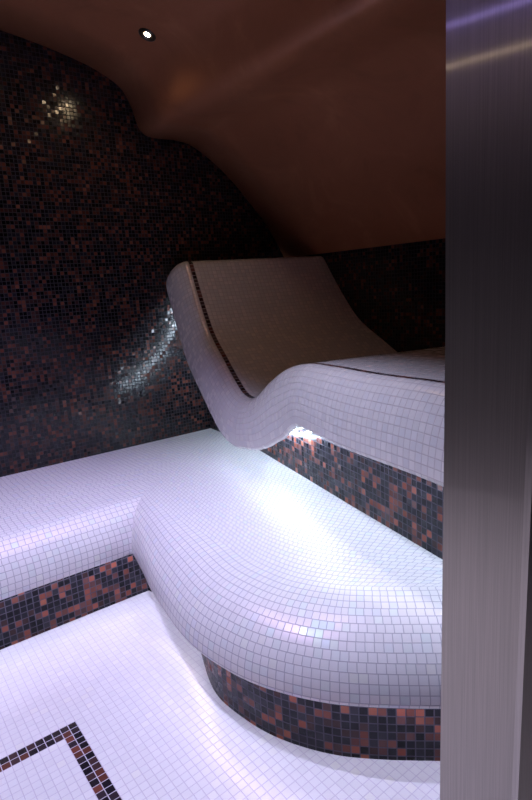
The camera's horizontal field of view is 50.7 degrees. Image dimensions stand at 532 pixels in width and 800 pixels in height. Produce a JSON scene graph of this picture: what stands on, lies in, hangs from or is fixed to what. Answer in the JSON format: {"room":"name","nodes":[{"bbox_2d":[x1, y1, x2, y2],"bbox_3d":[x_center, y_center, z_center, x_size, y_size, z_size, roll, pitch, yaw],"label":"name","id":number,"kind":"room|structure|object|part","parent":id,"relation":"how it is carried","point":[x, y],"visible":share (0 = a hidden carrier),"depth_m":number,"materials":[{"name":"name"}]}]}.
{"room":"spa","nodes":[
{"label":"spa","id":0,"kind":"room"},
{"bbox_2d":[0,30,282,476],"bbox_3d":[-1.392,-0.524,2.907,3.994,2.750,0.100,-12,14,-36],"label":"wall","id":1,"kind":"structure","parent":0,"point":[97,212],"depth_m":3.13,"materials":[{"name":"tile"}]},
{"bbox_2d":[0,591,439,799],"bbox_3d":[-0.469,1.158,1.216,2.900,0.012,2.400,-12,14,-36],"label":"floor","id":2,"kind":"structure","parent":0,"point":[113,702],"depth_m":1.75,"materials":[{"name":"tile"}]},
{"bbox_2d":[0,428,442,760],"bbox_3d":[-0.759,0.836,1.795,3.130,0.450,2.740,-12,14,-36],"label":"tiled bench","id":3,"kind":"object","parent":2,"relation":"on","point":[312,619],"visible":0.88,"depth_m":1.93,"materials":[{"name":"tile"}]},
{"bbox_2d":[166,256,444,559],"bbox_3d":[0.433,-0.155,2.494,1.529,1.088,2.934,-12,14,-36],"label":"lounger","id":4,"kind":"object","parent":3,"relation":"on","point":[274,348],"depth_m":2.49,"materials":[{"name":"tile"}]},
{"bbox_3d":[0.216,-0.092,2.361,0.047,0.640,2.565,-9,12,-24],"label":"led strip","id":5,"kind":"part","parent":4,"relation":"part of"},
{"bbox_2d":[0,0,445,256],"bbox_3d":[-0.448,-1.020,1.447,4.036,1.320,3.260,-12,14,-36],"label":"ceiling","id":6,"kind":"structure","parent":0,"point":[328,117],"depth_m":2.66,"materials":[{"name":"brown paint"}]},
{"bbox_2d":[138,28,155,41],"bbox_3d":[-0.553,-1.700,2.613,0.077,0.040,0.082,-10,13,-30],"label":"ceiling spotlight","id":7,"kind":"object","parent":6,"relation":"attached to","point":[152,38],"visible":1,"depth_m":2.61,"materials":[{"name":"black metal"}]},
{"bbox_2d":[298,238,445,351],"bbox_3d":[1.043,-0.675,2.899,0.100,2.750,2.840,-12,14,-36],"label":"wall","id":8,"kind":"structure","parent":0,"point":[397,291],"depth_m":3.22,"materials":[{"name":"tile"}]},
{"bbox_3d":[1.084,-0.342,1.235,2.104,2.750,0.100,-12,14,-36],"label":"wall","id":9,"kind":"structure","parent":0,"visible":0},
{"bbox_2d":[440,0,531,799],"bbox_3d":[0.234,-0.158,0.585,0.208,2.750,0.146,-12,14,-36],"label":"door","id":10,"kind":"structure","parent":9,"relation":"in","point":[486,742],"depth_m":0.55,"materials":[{"name":"metal"}]}
]}

